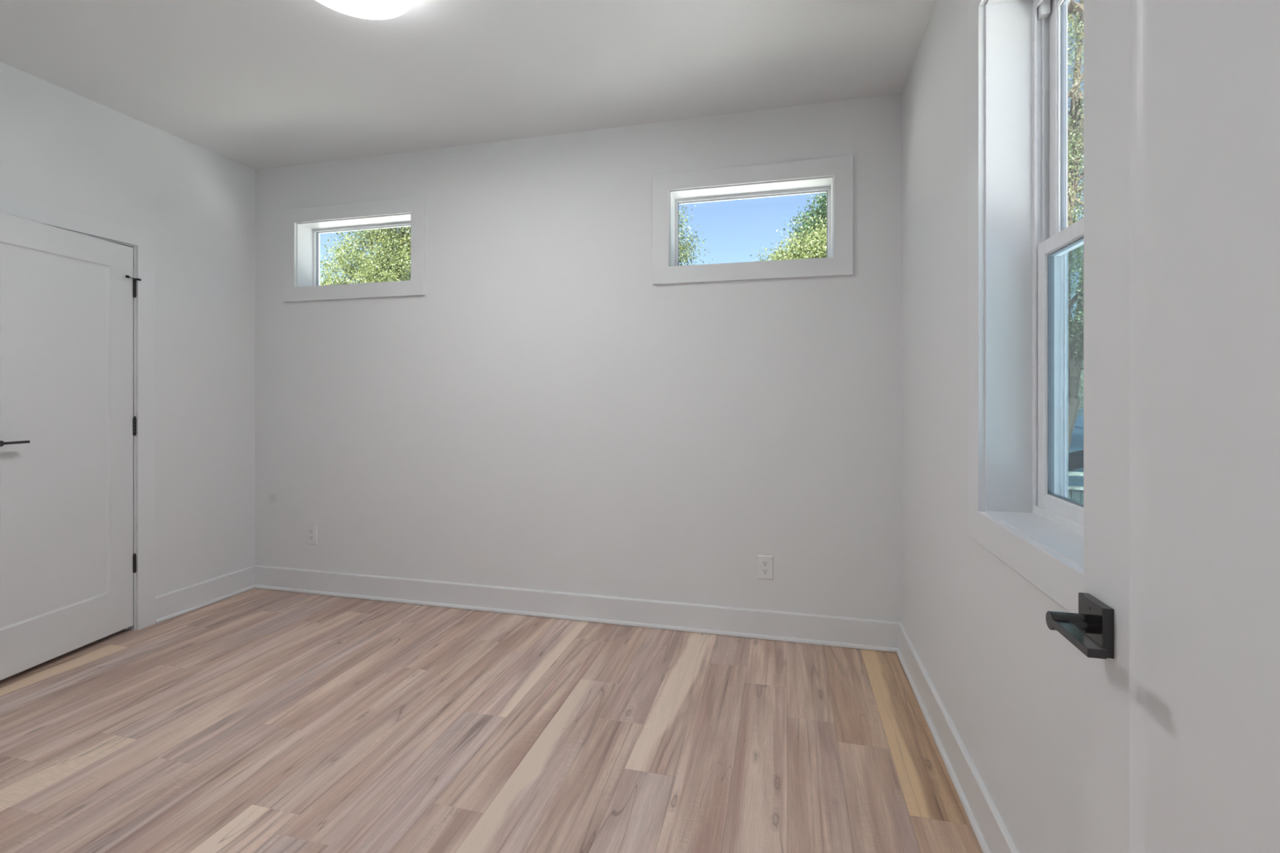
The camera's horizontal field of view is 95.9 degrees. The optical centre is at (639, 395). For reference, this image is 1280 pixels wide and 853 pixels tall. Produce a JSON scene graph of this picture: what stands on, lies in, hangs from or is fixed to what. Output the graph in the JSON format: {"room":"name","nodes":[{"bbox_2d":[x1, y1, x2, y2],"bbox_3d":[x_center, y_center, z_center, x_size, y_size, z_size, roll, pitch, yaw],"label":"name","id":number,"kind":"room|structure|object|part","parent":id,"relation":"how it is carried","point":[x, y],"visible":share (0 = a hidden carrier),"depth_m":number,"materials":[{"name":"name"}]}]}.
{"room":"empty bedroom","nodes":[
{"label":"empty bedroom","id":0,"kind":"room"},
{"bbox_2d":[0,61,254,595],"bbox_3d":[-2.873,-0.053,2.370,0.120,2.798,3.154,0,0,14],"label":"wall","id":1,"kind":"structure","parent":0,"point":[60,148],"depth_m":3.27,"materials":[{"name":"paint"}]},
{"bbox_2d":[0,212,141,680],"bbox_3d":[-2.664,0.212,2.672,0.097,1.975,0.722,0,0,5],"label":"door","id":2,"kind":"structure","parent":1,"relation":"in","point":[68,424],"depth_m":2.68,"materials":[{"name":"wood"}]},
{"bbox_3d":[-2.644,0.197,2.437,0.020,0.011,0.106,0,0,5],"label":"lever","id":3,"kind":"part","parent":2,"relation":"part of","materials":[{"name":"black metal"}]},
{"bbox_2d":[0,193,155,630],"bbox_3d":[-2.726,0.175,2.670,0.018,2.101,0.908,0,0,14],"label":"trim","id":4,"kind":"structure","parent":1,"relation":"attached to","point":[144,242],"depth_m":3.04,"materials":[{"name":"paint"}]},
{"bbox_2d":[155,565,254,623],"bbox_3d":[-2.544,1.155,3.402,0.014,0.141,0.603,0,0,14],"label":"baseboard","id":5,"kind":"structure","parent":1,"relation":"attached to","point":[178,600],"depth_m":3.37,"materials":[{"name":"paint"}]},
{"bbox_2d":[0,0,937,169],"bbox_3d":[-1.712,-1.552,0.933,5.232,0.200,5.374,0,0,14],"label":"ceiling","id":6,"kind":"structure","parent":0,"point":[253,84],"depth_m":2.52,"materials":[{"name":"paint"}]},
{"bbox_2d":[315,0,412,19],"bbox_3d":[-0.958,-1.412,1.920,0.377,0.080,0.377,0,0,14],"label":"ceiling light","id":7,"kind":"object","parent":6,"relation":"attached to","point":[365,9],"visible":1,"depth_m":2.04,"materials":[{"name":"white plastic"}]},
{"bbox_2d":[0,587,982,852],"bbox_3d":[-1.092,1.286,0.895,5.654,0.120,5.104,0,0,14],"label":"floor","id":8,"kind":"structure","parent":0,"point":[255,720],"depth_m":2.04,"materials":[{"name":"brown wood"}]},
{"bbox_2d":[254,93,901,622],"bbox_3d":[-0.588,-0.053,3.328,3.844,2.798,0.180,0,0,14],"label":"wall","id":9,"kind":"structure","parent":0,"point":[548,415],"depth_m":3.16,"materials":[{"name":"paint"}]},
{"bbox_2d":[306,524,317,544],"bbox_3d":[-2.046,0.864,3.598,0.077,0.120,0.008,0,0,14],"label":"wall outlet","id":10,"kind":"object","parent":9,"relation":"attached to","point":[312,530],"visible":1,"depth_m":3.59,"materials":[{"name":"white plastic"}]},
{"bbox_2d":[283,195,425,302],"bbox_3d":[-1.736,-0.883,3.603,1.009,0.580,0.188,0,0,14],"label":"window","id":11,"kind":"structure","parent":9,"relation":"in","point":[303,228],"depth_m":3.56,"materials":[{"name":"paint"}]},
{"bbox_3d":[-1.719,-0.883,3.670,0.846,0.416,0.048,0,0,14],"label":"frame","id":12,"kind":"part","parent":11,"relation":"part of","materials":[{"name":"white plastic"}]},
{"bbox_2d":[253,564,901,652],"bbox_3d":[-0.612,1.155,3.234,3.844,0.141,0.014,0,0,14],"label":"baseboard","id":13,"kind":"structure","parent":9,"relation":"attached to","point":[756,621],"depth_m":3.13,"materials":[{"name":"paint"}]},
{"bbox_2d":[652,155,853,284],"bbox_3d":[0.574,-0.881,3.021,1.001,0.580,0.188,0,0,14],"label":"window","id":14,"kind":"structure","parent":9,"relation":"in","point":[833,176],"depth_m":2.95,"materials":[{"name":"paint"}]},
{"bbox_3d":[0.591,-0.881,3.089,0.838,0.416,0.048,0,0,14],"label":"frame","id":15,"kind":"part","parent":14,"relation":"part of","materials":[{"name":"white plastic"}]},
{"bbox_2d":[757,555,773,579],"bbox_3d":[0.634,0.869,2.923,0.077,0.120,0.008,0,0,14],"label":"wall outlet","id":16,"kind":"object","parent":9,"relation":"attached to","point":[765,563],"visible":1,"depth_m":2.92,"materials":[{"name":"white plastic"}]},
{"bbox_2d":[761,568,768,574],"bbox_3d":[0.634,0.888,2.921,0.034,0.027,0.002,0,0,14],"label":"receptacle","id":17,"kind":"object","parent":16,"relation":"attached to","point":[764,571],"depth_m":2.92,"materials":[{"name":"white plastic"}]},
{"bbox_2d":[761,560,768,566],"bbox_3d":[0.634,0.850,2.921,0.034,0.027,0.002,0,0,14],"label":"receptacle","id":18,"kind":"object","parent":16,"relation":"attached to","point":[764,563],"depth_m":2.92,"materials":[{"name":"white plastic"}]},
{"bbox_2d":[901,0,1083,852],"bbox_3d":[1.004,-0.053,1.394,0.188,2.798,3.154,0,0,14],"label":"wall","id":19,"kind":"structure","parent":0,"point":[1010,685],"depth_m":1.89,"materials":[{"name":"paint"}]},
{"bbox_2d":[896,622,1019,852],"bbox_3d":[0.897,1.155,1.383,0.014,0.141,2.840,0,0,14],"label":"baseboard","id":20,"kind":"structure","parent":19,"relation":"attached to","point":[997,838],"depth_m":1.79,"materials":[{"name":"paint"}]},
{"bbox_2d":[968,0,1083,613],"bbox_3d":[0.945,-0.383,1.181,0.212,1.584,1.004,0,0,14],"label":"window","id":21,"kind":"structure","parent":19,"relation":"in","point":[1021,511],"depth_m":1.57,"materials":[{"name":"paint"}]},
{"bbox_3d":[1.008,-0.382,1.165,0.082,1.423,0.840,0,0,14],"label":"frame","id":22,"kind":"part","parent":21,"relation":"part of","materials":[{"name":"white plastic"}]},
{"bbox_3d":[0.987,-0.056,1.170,0.024,0.704,0.794,0,0,14],"label":"sash","id":23,"kind":"part","parent":21,"relation":"part of","materials":[{"name":"white plastic"}]},
{"bbox_3d":[1.040,-0.055,1.157,0.008,0.726,0.812,0,0,14],"label":"screen frame","id":24,"kind":"part","parent":21,"relation":"part of","materials":[{"name":"white plastic"}]},
{"bbox_3d":[1.016,-0.719,1.163,0.026,0.689,0.796,0,0,14],"label":"sash","id":25,"kind":"part","parent":21,"relation":"part of","materials":[{"name":"white plastic"}]},
{"bbox_3d":[-1.321,-0.053,0.415,3.844,2.798,0.120,0,0,14],"label":"wall","id":26,"kind":"structure","parent":0,"visible":0},
{"bbox_2d":[1045,0,1279,852],"bbox_3d":[0.559,0.199,0.434,0.159,2.026,0.821,0,0,14],"label":"door","id":27,"kind":"structure","parent":26,"relation":"in","point":[1175,627],"depth_m":0.65,"materials":[{"name":"wood"}]},
{"bbox_3d":[0.567,0.312,0.750,0.020,0.011,0.106,0,0,14],"label":"lever","id":28,"kind":"part","parent":27,"relation":"part of","materials":[{"name":"black metal"}]},
{"bbox_3d":[4.880,3.976,19.395,120.000,0.300,120.000,0,0,14],"label":"ground","id":29,"kind":"structure","parent":0,"visible":0},
{"bbox_2d":[320,226,410,285],"bbox_3d":[-6.380,-1.151,14.146,5.707,9.970,3.346,0,0,14],"label":"leafy tree","id":30,"kind":"object","parent":29,"relation":"on","point":[395,245],"visible":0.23,"depth_m":13.56,"materials":[{"name":"green plant"}]},
{"bbox_2d":[679,204,712,266],"bbox_3d":[-0.442,-0.696,12.565,4.000,9.081,3.445,0,0,3],"label":"tree","id":31,"kind":"object","parent":29,"relation":"on","point":[682,245],"visible":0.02,"depth_m":12.03,"materials":[{"name":"green plant"}]},
{"bbox_2d":[749,213,826,261],"bbox_3d":[3.079,0.347,9.518,2.573,6.989,2.263,0,0,-11],"label":"bushy tree","id":32,"kind":"object","parent":29,"relation":"on","point":[817,248],"visible":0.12,"depth_m":9.28,"materials":[{"name":"green plant"}]},
{"bbox_2d":[774,192,826,253],"bbox_3d":[5.984,-1.546,14.917,4.367,10.793,3.384,0,0,-14],"label":"tree","id":33,"kind":"object","parent":29,"relation":"on","point":[822,202],"visible":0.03,"depth_m":15.03,"materials":[{"name":"green plant"}]},
{"bbox_2d":[1067,0,1083,453],"bbox_3d":[7.090,-2.001,9.199,5.083,11.707,3.355,0,0,-27],"label":"tree","id":34,"kind":"object","parent":29,"relation":"on","point":[1075,125],"visible":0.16,"depth_m":8.73,"materials":[{"name":"green plant"}]},
{"bbox_2d":[1068,408,1083,499],"bbox_3d":[15.115,1.621,14.207,11.200,4.410,9.270,0,0,28],"label":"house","id":35,"kind":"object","parent":29,"relation":"on","point":[1076,450],"visible":0.02,"depth_m":12.52,"materials":[{"name":"blue"}]},
{"bbox_2d":[1068,485,1083,503],"bbox_3d":[8.523,2.741,10.740,10.100,2.070,0.130,0,0,20],"label":"fence","id":36,"kind":"object","parent":29,"relation":"on","point":[1077,495],"visible":0.02,"depth_m":10.84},
{"bbox_3d":[8.525,1.731,10.745,10.100,0.050,0.120,0,0,20],"label":"cap rail","id":37,"kind":"part","parent":36,"relation":"part of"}
]}

